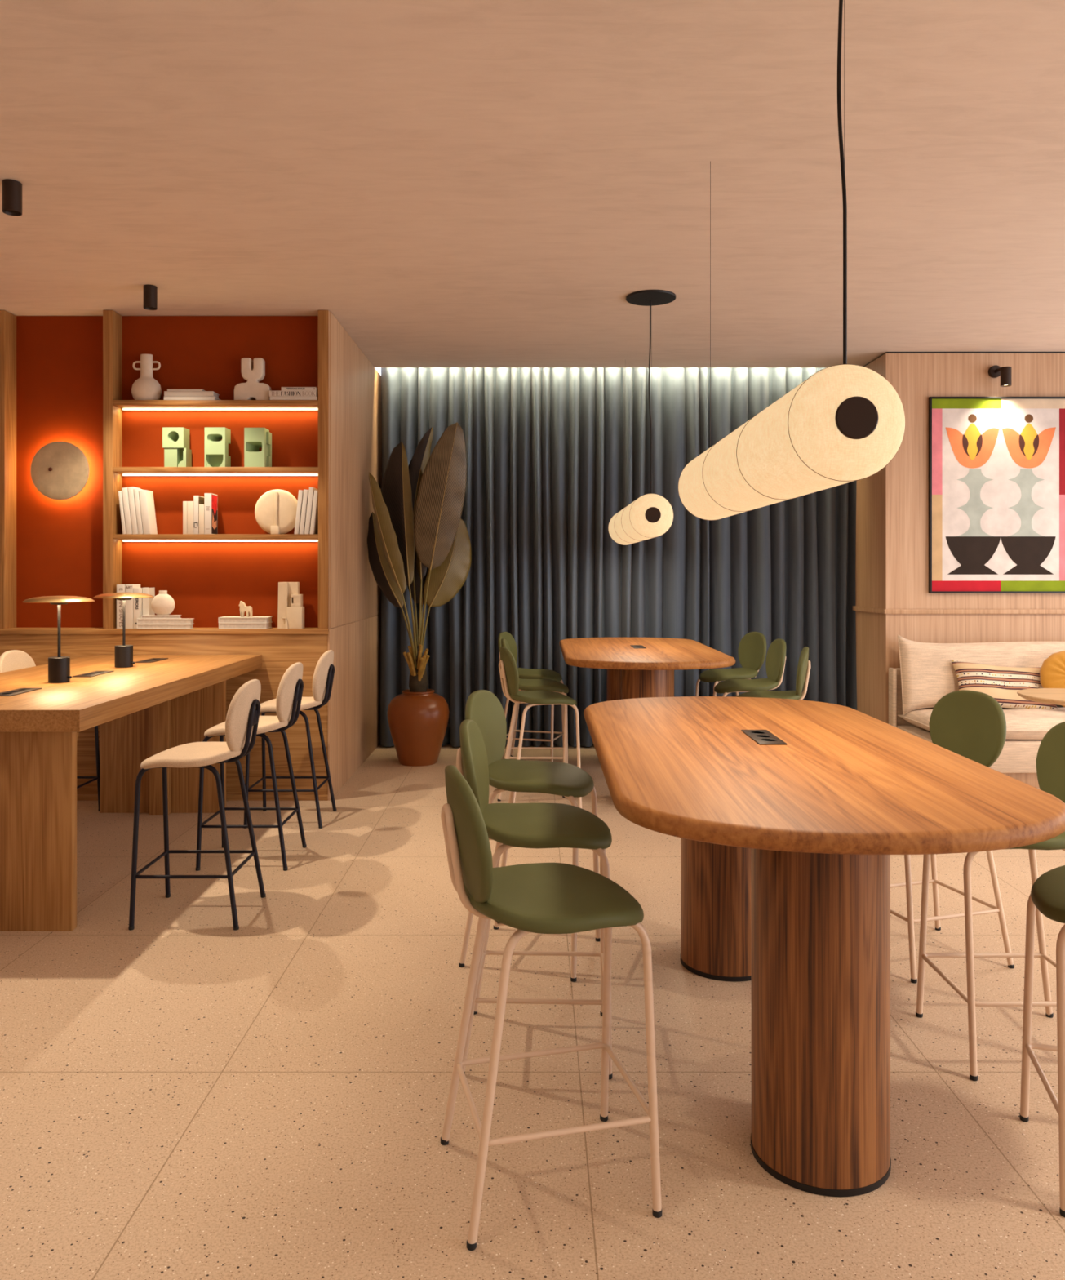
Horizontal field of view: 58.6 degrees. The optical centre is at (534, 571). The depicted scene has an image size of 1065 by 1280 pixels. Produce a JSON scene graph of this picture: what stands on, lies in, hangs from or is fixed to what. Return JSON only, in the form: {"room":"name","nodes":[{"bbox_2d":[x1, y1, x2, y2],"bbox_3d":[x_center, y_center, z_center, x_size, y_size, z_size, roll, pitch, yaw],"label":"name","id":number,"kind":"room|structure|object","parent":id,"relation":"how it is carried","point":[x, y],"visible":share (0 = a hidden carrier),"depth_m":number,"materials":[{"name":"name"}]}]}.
{"room":"common room","nodes":[
{"label":"common room","id":0,"kind":"room"},
{"bbox_2d":[0,742,1064,1279],"bbox_3d":[0.800,1.460,2.350,10.800,0.120,11.100,0,0,0],"label":"floor","id":1,"kind":"structure","parent":0,"point":[185,1094],"depth_m":2.63,"materials":[{"name":"stone"}]},
{"bbox_2d":[0,649,99,811],"bbox_3d":[-2.749,0.922,5.360,0.458,0.955,0.406,0,0,0],"label":"bar stool","id":2,"kind":"object","parent":1,"relation":"on","point":[14,660],"visible":0.17,"depth_m":5.43,"materials":[{"name":"fabric"}]},
{"bbox_2d":[0,654,262,931],"bbox_3d":[-2.159,0.953,4.622,1.001,0.895,2.321,0,0,0],"label":"work table","id":3,"kind":"object","parent":1,"relation":"on","point":[142,711],"visible":0.85,"depth_m":3.80,"materials":[{"name":"brown wood"}]},
{"bbox_2d":[0,688,41,696],"bbox_3d":[-2.165,0.503,3.960,0.090,0.005,0.250,0,0,0],"label":"power socket","id":4,"kind":"object","parent":3,"relation":"on","point":[20,691],"visible":1,"depth_m":3.95,"materials":[{"name":"brown metal"}]},
{"bbox_2d":[22,595,94,683],"bbox_3d":[-2.172,0.308,4.335,0.296,0.394,0.296,0,0,0],"label":"table lamp","id":5,"kind":"object","parent":3,"relation":"on","point":[59,667],"visible":1,"depth_m":4.30,"materials":[{"name":"black metal"}]},
{"bbox_2d":[72,671,114,676],"bbox_3d":[-2.165,0.503,4.660,0.090,0.005,0.250,0,0,0],"label":"power socket","id":6,"kind":"object","parent":3,"relation":"on","point":[95,673],"visible":1,"depth_m":4.64,"materials":[{"name":"brown metal"}]},
{"bbox_2d":[93,592,154,667],"bbox_3d":[-2.172,0.308,5.020,0.296,0.394,0.296,0,0,0],"label":"table lamp","id":7,"kind":"object","parent":3,"relation":"on","point":[123,654],"visible":1,"depth_m":4.98,"materials":[{"name":"black metal"}]},
{"bbox_2d":[134,657,168,662],"bbox_3d":[-2.165,0.503,5.370,0.090,0.005,0.250,0,0,0],"label":"power socket","id":8,"kind":"object","parent":3,"relation":"on","point":[152,660],"visible":1,"depth_m":5.34,"materials":[{"name":"brown metal"}]},
{"bbox_2d":[0,310,382,800],"bbox_3d":[-2.920,-0.099,6.787,3.340,2.998,2.006,0,0,0],"label":"bookcase","id":9,"kind":"object","parent":1,"relation":"on","point":[68,379],"visible":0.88,"depth_m":5.93,"materials":[{"name":"brown wood"}]},
{"bbox_2d":[30,441,88,500],"bbox_3d":[-2.935,-0.624,5.880,0.364,0.364,0.096,0,0,0],"label":"wall sconce","id":10,"kind":"object","parent":9,"relation":"attached to","point":[59,470],"visible":1,"depth_m":5.85,"materials":[{"name":"stone"}]},
{"bbox_2d":[116,584,124,628],"bbox_3d":[-2.530,0.215,5.855,0.050,0.270,0.114,0,0,0],"label":"book","id":11,"kind":"object","parent":9,"relation":"on","point":[120,588],"visible":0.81,"depth_m":5.80,"materials":[{"name":"white paper"}]},
{"bbox_2d":[118,490,126,533],"bbox_3d":[-2.522,-0.361,5.857,0.047,0.266,0.113,0,0,0],"label":"book","id":12,"kind":"object","parent":9,"relation":"on","point":[120,493],"visible":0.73,"depth_m":5.80,"materials":[{"name":"white paper"}]},
{"bbox_2d":[121,487,132,533],"bbox_3d":[-2.493,-0.371,5.857,0.064,0.289,0.113,0,0,0],"label":"book","id":13,"kind":"object","parent":9,"relation":"on","point":[124,490],"visible":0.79,"depth_m":5.80,"materials":[{"name":"white paper"}]},
{"bbox_2d":[124,583,140,628],"bbox_3d":[-2.478,0.214,5.855,0.048,0.272,0.114,0,0,0],"label":"book","id":14,"kind":"object","parent":9,"relation":"on","point":[128,588],"visible":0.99,"depth_m":5.80,"materials":[{"name":"white paper"}]},
{"bbox_2d":[127,486,140,533],"bbox_3d":[-2.457,-0.373,5.857,0.062,0.293,0.113,0,0,0],"label":"book","id":15,"kind":"object","parent":9,"relation":"on","point":[131,489],"visible":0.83,"depth_m":5.80,"materials":[{"name":"white paper"}]},
{"bbox_2d":[133,587,142,628],"bbox_3d":[-2.433,0.225,5.855,0.038,0.249,0.114,0,0,0],"label":"book","id":16,"kind":"object","parent":9,"relation":"on","point":[137,602],"visible":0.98,"depth_m":5.80,"materials":[{"name":"white paper"}]},
{"bbox_2d":[133,488,143,533],"bbox_3d":[-2.423,-0.367,5.857,0.057,0.282,0.113,0,0,0],"label":"book","id":17,"kind":"object","parent":9,"relation":"on","point":[136,495],"visible":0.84,"depth_m":5.80,"materials":[{"name":"white paper"}]},
{"bbox_2d":[131,354,161,399],"bbox_3d":[-2.396,-1.194,5.862,0.181,0.291,0.120,0,0,0],"label":"vase","id":18,"kind":"object","parent":9,"relation":"on","point":[144,388],"visible":0.93,"depth_m":5.83,"materials":[{"name":"ceramic"}]},
{"bbox_2d":[138,489,157,533],"bbox_3d":[-2.384,-0.362,5.857,0.070,0.275,0.113,0,0,0],"label":"book","id":19,"kind":"object","parent":9,"relation":"on","point":[146,497],"visible":0.84,"depth_m":5.80,"materials":[{"name":"white paper"}]},
{"bbox_2d":[142,587,155,615],"bbox_3d":[-2.390,0.225,5.877,0.043,0.251,0.086,0,0,0],"label":"book","id":20,"kind":"object","parent":9,"relation":"on","point":[146,602],"visible":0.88,"depth_m":5.83,"materials":[{"name":"white paper"}]},
{"bbox_2d":[136,623,193,628],"bbox_3d":[-2.259,0.336,5.807,0.331,0.028,0.050,0,0,0],"label":"book","id":21,"kind":"object","parent":9,"relation":"on","point":[138,626],"visible":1,"depth_m":5.79,"materials":[{"name":"white paper"}]},
{"bbox_2d":[136,617,194,624],"bbox_3d":[-2.258,0.305,5.808,0.333,0.034,0.050,0,0,0],"label":"book","id":22,"kind":"object","parent":21,"relation":"on","point":[183,620],"visible":1,"depth_m":5.79,"materials":[{"name":"white paper"}]},
{"bbox_2d":[141,614,181,618],"bbox_3d":[-2.284,0.277,5.810,0.228,0.021,0.048,0,0,0],"label":"book","id":23,"kind":"object","parent":22,"relation":"on","point":[144,616],"visible":1,"depth_m":5.79,"materials":[{"name":"white paper"}]},
{"bbox_2d":[151,590,174,614],"bbox_3d":[-2.276,0.192,5.814,0.145,0.150,0.080,0,0,0],"label":"vase","id":24,"kind":"object","parent":23,"relation":"on","point":[162,603],"visible":1,"depth_m":5.79,"materials":[{"name":"ceramic"}]},
{"bbox_2d":[162,426,191,466],"bbox_3d":[-2.206,-0.761,5.859,0.140,0.244,0.106,0,0,0],"label":"sculpture","id":25,"kind":"object","parent":9,"relation":"on","point":[175,440],"visible":0.97,"depth_m":5.81,"materials":[{"name":"green ceramic"}]},
{"bbox_2d":[182,501,186,533],"bbox_3d":[-2.137,-0.329,5.857,0.025,0.202,0.113,0,0,0],"label":"book","id":26,"kind":"object","parent":9,"relation":"on","point":[184,503],"visible":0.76,"depth_m":5.80,"materials":[{"name":"white paper"}]},
{"bbox_2d":[186,501,193,533],"bbox_3d":[-2.104,-0.329,5.857,0.038,0.202,0.113,0,0,0],"label":"book","id":27,"kind":"object","parent":9,"relation":"on","point":[189,504],"visible":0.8,"depth_m":5.80,"materials":[{"name":"white paper"}]},
{"bbox_2d":[163,395,220,399],"bbox_3d":[-2.111,-1.060,5.860,0.312,0.024,0.116,0,0,0],"label":"book","id":28,"kind":"object","parent":9,"relation":"on","point":[165,397],"visible":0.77,"depth_m":5.80,"materials":[{"name":"white paper"}]},
{"bbox_2d":[164,391,219,398],"bbox_3d":[-2.114,-1.088,5.860,0.300,0.031,0.116,0,0,0],"label":"book","id":29,"kind":"object","parent":28,"relation":"on","point":[166,393],"visible":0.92,"depth_m":5.80,"materials":[{"name":"white paper"}]},
{"bbox_2d":[167,389,204,391],"bbox_3d":[-2.138,-1.109,5.860,0.215,0.012,0.116,0,0,0],"label":"book","id":30,"kind":"object","parent":29,"relation":"on","point":[167,389],"visible":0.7,"depth_m":5.80,"materials":[{"name":"white paper"}]},
{"bbox_2d":[193,495,204,533],"bbox_3d":[-2.069,-0.346,5.857,0.030,0.237,0.114,0,0,0],"label":"book","id":31,"kind":"object","parent":9,"relation":"on","point":[197,500],"visible":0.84,"depth_m":5.80,"materials":[{"name":"white paper"}]},
{"bbox_2d":[199,504,204,533],"bbox_3d":[-2.036,-0.320,5.857,0.032,0.183,0.113,0,0,0],"label":"book","id":32,"kind":"object","parent":9,"relation":"on","point":[201,506],"visible":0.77,"depth_m":5.80,"materials":[{"name":"white paper"}]},
{"bbox_2d":[204,493,217,533],"bbox_3d":[-1.996,-0.353,5.857,0.044,0.251,0.114,0,0,0],"label":"book","id":33,"kind":"object","parent":9,"relation":"on","point":[210,499],"visible":0.9,"depth_m":5.80,"materials":[{"name":"white paper"}]},
{"bbox_2d":[211,494,217,533],"bbox_3d":[-1.975,-0.352,5.859,0.001,0.241,0.102,0,0,0],"label":"picture","id":34,"kind":"object","parent":33,"relation":"attached to","point":[214,497],"depth_m":5.85,"materials":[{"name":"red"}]},
{"bbox_2d":[204,426,230,466],"bbox_3d":[-1.956,-0.761,5.859,0.126,0.244,0.106,0,0,0],"label":"sculpture","id":35,"kind":"object","parent":9,"relation":"on","point":[215,449],"visible":0.96,"depth_m":5.81,"materials":[{"name":"green ceramic"}]},
{"bbox_2d":[218,622,271,628],"bbox_3d":[-1.782,0.333,5.857,0.294,0.034,0.122,0,0,0],"label":"book","id":36,"kind":"object","parent":9,"relation":"on","point":[221,625],"visible":0.86,"depth_m":5.80,"materials":[{"name":"white paper"}]},
{"bbox_2d":[217,616,272,622],"bbox_3d":[-1.782,0.298,5.857,0.298,0.035,0.122,0,0,0],"label":"book","id":37,"kind":"object","parent":36,"relation":"on","point":[224,619],"visible":0.98,"depth_m":5.80,"materials":[{"name":"white paper"}]},
{"bbox_2d":[238,600,252,617],"bbox_3d":[-1.783,0.231,5.859,0.080,0.097,0.026,0,0,0],"label":"horse figurine","id":38,"kind":"object","parent":37,"relation":"on","point":[243,607],"visible":1,"depth_m":5.85,"materials":[{"name":"beige ceramic"}]},
{"bbox_2d":[234,357,271,399],"bbox_3d":[-1.738,-1.182,5.862,0.222,0.268,0.060,0,0,0],"label":"sculpture","id":39,"kind":"object","parent":9,"relation":"on","point":[253,371],"visible":0.91,"depth_m":5.83,"materials":[{"name":"ceramic"}]},
{"bbox_2d":[244,427,271,466],"bbox_3d":[-1.706,-0.760,5.859,0.139,0.242,0.106,0,0,0],"label":"sculpture","id":40,"kind":"object","parent":9,"relation":"on","point":[255,438],"visible":0.98,"depth_m":5.81,"materials":[{"name":"green ceramic"}]},
{"bbox_2d":[254,488,297,533],"bbox_3d":[-1.586,-0.367,5.849,0.282,0.282,0.086,0,0,0],"label":"sculpture","id":41,"kind":"object","parent":9,"relation":"on","point":[275,510],"visible":0.93,"depth_m":5.83,"materials":[{"name":"beige ceramic"}]},
{"bbox_2d":[277,582,304,628],"bbox_3d":[-1.497,0.208,5.836,0.149,0.284,0.088,0,0,0],"label":"sculpture","id":42,"kind":"object","parent":9,"relation":"on","point":[291,610],"visible":1,"depth_m":5.81,"materials":[{"name":"beige ceramic"}]},
{"bbox_2d":[270,396,318,399],"bbox_3d":[-1.473,-1.059,5.860,0.288,0.022,0.116,0,0,0],"label":"book","id":43,"kind":"object","parent":9,"relation":"on","point":[271,397],"visible":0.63,"depth_m":5.80,"materials":[{"name":"white paper"}]},
{"bbox_2d":[269,391,318,397],"bbox_3d":[-1.478,-1.089,5.860,0.288,0.036,0.116,0,0,0],"label":"book","id":44,"kind":"object","parent":43,"relation":"on","point":[272,393],"visible":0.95,"depth_m":5.80,"materials":[{"name":"white paper"}]},
{"bbox_2d":[281,386,318,391],"bbox_3d":[-1.440,-1.118,5.860,0.215,0.022,0.117,0,0,0],"label":"book","id":45,"kind":"object","parent":44,"relation":"on","point":[283,388],"visible":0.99,"depth_m":5.80,"materials":[{"name":"white paper"}]},
{"bbox_2d":[293,489,303,533],"bbox_3d":[-1.443,-0.363,5.859,0.053,0.273,0.113,0,0,0],"label":"book","id":46,"kind":"object","parent":9,"relation":"on","point":[300,494],"visible":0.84,"depth_m":5.80,"materials":[{"name":"white paper"}]},
{"bbox_2d":[298,488,308,533],"bbox_3d":[-1.411,-0.365,5.859,0.055,0.276,0.113,0,0,0],"label":"book","id":47,"kind":"object","parent":9,"relation":"on","point":[305,495],"visible":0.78,"depth_m":5.80,"materials":[{"name":"white paper"}]},
{"bbox_2d":[304,487,317,533],"bbox_3d":[-1.379,-0.372,5.859,0.058,0.290,0.113,0,0,0],"label":"book","id":48,"kind":"object","parent":9,"relation":"on","point":[311,491],"visible":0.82,"depth_m":5.80,"materials":[{"name":"white paper"}]},
{"bbox_2d":[309,489,318,533],"bbox_3d":[-1.349,-0.363,5.859,0.052,0.271,0.113,0,0,0],"label":"book","id":49,"kind":"object","parent":9,"relation":"on","point":[314,519],"visible":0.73,"depth_m":5.80,"materials":[{"name":"white paper"}]},
{"bbox_2d":[128,679,266,930],"bbox_3d":[-1.364,0.922,3.895,0.458,0.955,0.406,0,0,0],"label":"bar stool","id":50,"kind":"object","parent":1,"relation":"on","point":[242,721],"visible":1,"depth_m":3.78,"materials":[{"name":"fabric"}]},
{"bbox_2d":[195,662,306,871],"bbox_3d":[-1.364,0.922,4.630,0.458,0.955,0.406,0,0,0],"label":"bar stool","id":51,"kind":"object","parent":1,"relation":"on","point":[290,691],"visible":0.86,"depth_m":4.51,"materials":[{"name":"fabric"}]},
{"bbox_2d":[243,649,336,828],"bbox_3d":[-1.364,0.922,5.360,0.458,0.955,0.406,0,0,0],"label":"bar stool","id":52,"kind":"object","parent":1,"relation":"on","point":[324,672],"visible":0.85,"depth_m":5.26,"materials":[{"name":"fabric"}]},
{"bbox_2d":[386,688,448,766],"bbox_3d":[-0.849,1.135,6.950,0.452,0.529,0.452,0,0,0],"label":"planter","id":53,"kind":"object","parent":1,"relation":"on","point":[418,722],"visible":0.94,"depth_m":6.79,"materials":[{"name":"ceramic"}]},
{"bbox_2d":[367,422,471,692],"bbox_3d":[-0.851,-0.081,6.910,0.768,1.980,0.366,0,0,0],"label":"potted plant","id":54,"kind":"object","parent":53,"relation":"on","point":[418,539],"visible":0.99,"depth_m":6.88,"materials":[{"name":"green plant"}]},
{"bbox_2d":[458,689,599,982],"bbox_3d":[-0.013,0.922,3.483,0.458,0.955,0.406,0,0,17],"label":"bar stool","id":55,"kind":"object","parent":1,"relation":"on","point":[570,781],"visible":0.63,"depth_m":3.44,"materials":[{"name":"green fabric"}]},
{"bbox_2d":[497,631,564,761],"bbox_3d":[-0.028,0.922,6.942,0.458,0.955,0.406,0,0,16],"label":"bar stool","id":56,"kind":"object","parent":1,"relation":"on","point":[525,673],"visible":0.52,"depth_m":6.88,"materials":[{"name":"green fabric"}]},
{"bbox_2d":[499,638,568,763],"bbox_3d":[0.001,0.922,6.275,0.458,0.955,0.406,0,0,1],"label":"bar stool","id":57,"kind":"object","parent":1,"relation":"on","point":[524,684],"visible":0.47,"depth_m":6.13,"materials":[{"name":"green fabric"}]},
{"bbox_2d":[456,719,613,1079],"bbox_3d":[0.001,0.922,2.815,0.458,0.955,0.406,0,0,2],"label":"bar stool","id":58,"kind":"object","parent":1,"relation":"on","point":[538,824],"visible":0.8,"depth_m":2.72,"materials":[{"name":"green leather"}]},
{"bbox_2d":[497,646,582,808],"bbox_3d":[0.021,0.922,5.652,0.458,0.955,0.406,0,0,-13],"label":"bar stool","id":59,"kind":"object","parent":1,"relation":"on","point":[508,672],"visible":0.85,"depth_m":5.54,"materials":[{"name":"green fabric"}]},
{"bbox_2d":[440,764,662,1250],"bbox_3d":[0.018,0.922,2.192,0.458,0.955,0.406,0,0,-14],"label":"bar stool","id":60,"kind":"object","parent":1,"relation":"on","point":[542,898],"visible":1,"depth_m":2.08,"materials":[{"name":"green fabric"}]},
{"bbox_2d":[559,637,735,701],"bbox_3d":[0.687,0.953,6.300,1.010,0.895,2.030,0,0,0],"label":"bar table","id":61,"kind":"object","parent":1,"relation":"on","point":[633,673],"visible":0.46,"depth_m":5.67,"materials":[{"name":"brown wood"}]},
{"bbox_2d":[630,644,646,648],"bbox_3d":[0.693,0.503,6.327,0.082,0.005,0.207,0,0,0],"label":"power socket","id":62,"kind":"object","parent":61,"relation":"on","point":[633,646],"visible":1,"depth_m":6.33,"materials":[{"name":"brown metal"}]},
{"bbox_2d":[695,631,767,696],"bbox_3d":[1.444,0.922,6.933,0.458,0.955,0.406,0,0,-17],"label":"bar stool","id":63,"kind":"object","parent":1,"relation":"on","point":[752,651],"visible":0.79,"depth_m":6.92,"materials":[{"name":"green fabric"}]},
{"bbox_2d":[713,638,786,696],"bbox_3d":[1.425,0.922,6.260,0.458,0.955,0.406,0,0,-1],"label":"bar stool","id":64,"kind":"object","parent":1,"relation":"on","point":[775,660],"visible":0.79,"depth_m":6.20,"materials":[{"name":"green fabric"}]},
{"bbox_2d":[735,646,810,700],"bbox_3d":[1.409,0.922,5.648,0.458,0.955,0.406,0,0,15],"label":"bar stool","id":65,"kind":"object","parent":1,"relation":"on","point":[803,671],"visible":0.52,"depth_m":5.54,"materials":[{"name":"green fabric"}]},
{"bbox_2d":[583,696,1064,1196],"bbox_3d":[0.687,0.953,2.840,1.010,0.895,2.030,0,0,0],"label":"bar table","id":66,"kind":"object","parent":1,"relation":"on","point":[786,850],"visible":0.99,"depth_m":2.16,"materials":[{"name":"brown wood"}]},
{"bbox_2d":[741,729,787,744],"bbox_3d":[0.693,0.503,2.870,0.084,0.005,0.240,0,0,0],"label":"power socket","id":67,"kind":"object","parent":66,"relation":"on","point":[760,736],"visible":1,"depth_m":2.86,"materials":[{"name":"brown metal"}]},
{"bbox_2d":[751,731,766,733],"bbox_3d":[0.697,0.500,2.950,0.048,0.001,0.048,0,0,0],"label":"outlet","id":68,"kind":"object","parent":67,"relation":"attached to","point":[752,732],"depth_m":2.95,"materials":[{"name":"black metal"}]},
{"bbox_2d":[755,734,771,737],"bbox_3d":[0.697,0.500,2.884,0.048,0.001,0.048,0,0,0],"label":"outlet","id":69,"kind":"object","parent":67,"relation":"attached to","point":[756,735],"depth_m":2.88,"materials":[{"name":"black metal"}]},
{"bbox_2d":[760,738,777,741],"bbox_3d":[0.697,0.500,2.818,0.048,0.001,0.048,0,0,0],"label":"outlet","id":70,"kind":"object","parent":67,"relation":"attached to","point":[762,740],"depth_m":2.82,"materials":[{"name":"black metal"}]},
{"bbox_2d":[890,689,1014,983],"bbox_3d":[1.444,0.922,3.473,0.458,0.955,0.406,0,0,-17],"label":"bar stool","id":71,"kind":"object","parent":1,"relation":"on","point":[971,725],"visible":0.39,"depth_m":3.47,"materials":[{"name":"green fabric"}]},
{"bbox_2d":[888,634,1064,787],"bbox_3d":[3.881,0.919,6.477,2.637,0.962,0.770,0,0,0],"label":"sofa","id":72,"kind":"object","parent":1,"relation":"on","point":[926,673],"visible":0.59,"depth_m":6.64,"materials":[{"name":"beige fabric"}]},
{"bbox_2d":[898,635,1064,714],"bbox_3d":[3.894,0.724,6.716,2.595,0.564,0.235,0,0,0],"label":"cushion","id":73,"kind":"object","parent":72,"relation":"on","point":[927,673],"depth_m":6.66,"materials":[{"name":"beige fabric"}]},
{"bbox_2d":[900,706,1064,739],"bbox_3d":[3.894,1.026,6.431,2.595,0.180,0.667,0,0,0],"label":"seat cushion","id":74,"kind":"object","parent":72,"relation":"on","point":[1028,723],"depth_m":6.25,"materials":[{"name":"beige fabric"}]},
{"bbox_2d":[951,659,1057,710],"bbox_3d":[3.255,0.799,6.556,0.731,0.363,0.211,0,0,0],"label":"lumbar cushion","id":75,"kind":"object","parent":72,"relation":"on","point":[1003,684],"visible":0.65,"depth_m":6.50,"materials":[{"name":"fabric"}]},
{"bbox_2d":[1040,650,1064,706],"bbox_3d":[3.655,0.735,6.445,0.412,0.384,0.198,0,0,8],"label":"round cushion","id":76,"kind":"object","parent":72,"relation":"on","point":[1052,672],"visible":0.73,"depth_m":6.44,"materials":[{"name":"fabric"}]},
{"bbox_2d":[915,721,1064,1080],"bbox_3d":[1.425,0.922,2.800,0.458,0.955,0.406,0,0,0],"label":"bar stool","id":77,"kind":"object","parent":1,"relation":"on","point":[1051,758],"visible":0.44,"depth_m":2.90,"materials":[{"name":"beige metal"}]},
{"bbox_2d":[1017,688,1064,705],"bbox_3d":[3.000,1.040,5.230,0.600,0.720,0.600,0,0,0],"label":"side table","id":78,"kind":"object","parent":1,"relation":"on","point":[1046,695],"visible":0.78,"depth_m":5.22,"materials":[{"name":"brown wood"}]},
{"bbox_2d":[1020,865,1064,1217],"bbox_3d":[1.409,0.922,2.188,0.458,0.955,0.406,0,0,15],"label":"bar stool","id":79,"kind":"object","parent":1,"relation":"on","point":[1047,894],"visible":1,"depth_m":2.23,"materials":[{"name":"beige metal"}]},
{"bbox_2d":[0,0,1064,367],"bbox_3d":[0.800,-1.810,2.350,10.800,0.420,11.100,0,0,0],"label":"ceiling","id":80,"kind":"structure","parent":0,"point":[458,183],"depth_m":3.75,"materials":[{"name":"paint"}]},
{"bbox_2d":[1,179,22,216],"bbox_3d":[-2.147,-1.537,3.900,0.073,0.124,0.073,0,0,0],"label":"ceiling spotlight","id":81,"kind":"object","parent":80,"relation":"attached to","point":[11,189],"visible":1,"depth_m":3.87,"materials":[{"name":"brown metal"}]},
{"bbox_2d":[142,284,157,310],"bbox_3d":[-2.154,-1.537,5.320,0.073,0.124,0.073,0,0,0],"label":"ceiling spotlight","id":82,"kind":"object","parent":80,"relation":"attached to","point":[149,291],"visible":1,"depth_m":5.29,"materials":[{"name":"brown metal"}]},
{"bbox_2d":[380,367,857,746],"bbox_3d":[0.698,-0.206,7.590,3.877,3.189,0.216,0,0,0],"label":"curtain","id":83,"kind":"object","parent":80,"relation":"hanging from","point":[553,454],"visible":0.59,"depth_m":7.55,"materials":[{"name":"fabric"}]},
{"bbox_2d":[608,289,675,545],"bbox_3d":[0.681,-0.898,6.294,0.289,1.401,1.826,0,0,0],"label":"pendant lamp","id":84,"kind":"object","parent":80,"relation":"hanging from","point":[650,516],"visible":1,"depth_m":5.52,"materials":[{"name":"beige fabric"}]},
{"bbox_2d":[678,0,905,520],"bbox_3d":[0.681,-0.898,2.834,0.289,1.401,1.826,0,0,0],"label":"pendant lamp","id":85,"kind":"object","parent":80,"relation":"hanging from","point":[845,423],"visible":1,"depth_m":2.09,"materials":[{"name":"beige fabric"}]},
{"bbox_2d":[855,351,1064,724],"bbox_3d":[4.379,-0.100,7.396,3.642,3.000,1.007,0,0,0],"label":"wall","id":86,"kind":"structure","parent":0,"point":[892,563],"depth_m":6.89,"materials":[{"name":"brown wood"}]},
{"bbox_2d":[853,605,1064,613],"bbox_3d":[4.370,0.291,7.216,3.660,0.034,0.688,0,0,0],"label":"trim","id":87,"kind":"structure","parent":86,"relation":"attached to","point":[855,607],"depth_m":6.87,"materials":[{"name":"brown wood"}]},
{"bbox_2d":[928,396,1064,593],"bbox_3d":[3.389,-0.555,6.877,1.043,1.422,0.030,0,0,0],"label":"framed print","id":88,"kind":"object","parent":86,"relation":"attached to","point":[997,464],"visible":1,"depth_m":6.88,"materials":[{"name":"multicoloured paper"}]},
{"bbox_2d":[988,364,1012,386],"bbox_3d":[3.349,-1.408,6.806,0.097,0.172,0.174,0,0,0],"label":"picture light","id":89,"kind":"object","parent":86,"relation":"attached to","point":[994,371],"visible":1,"depth_m":6.74,"materials":[{"name":"brown metal"}]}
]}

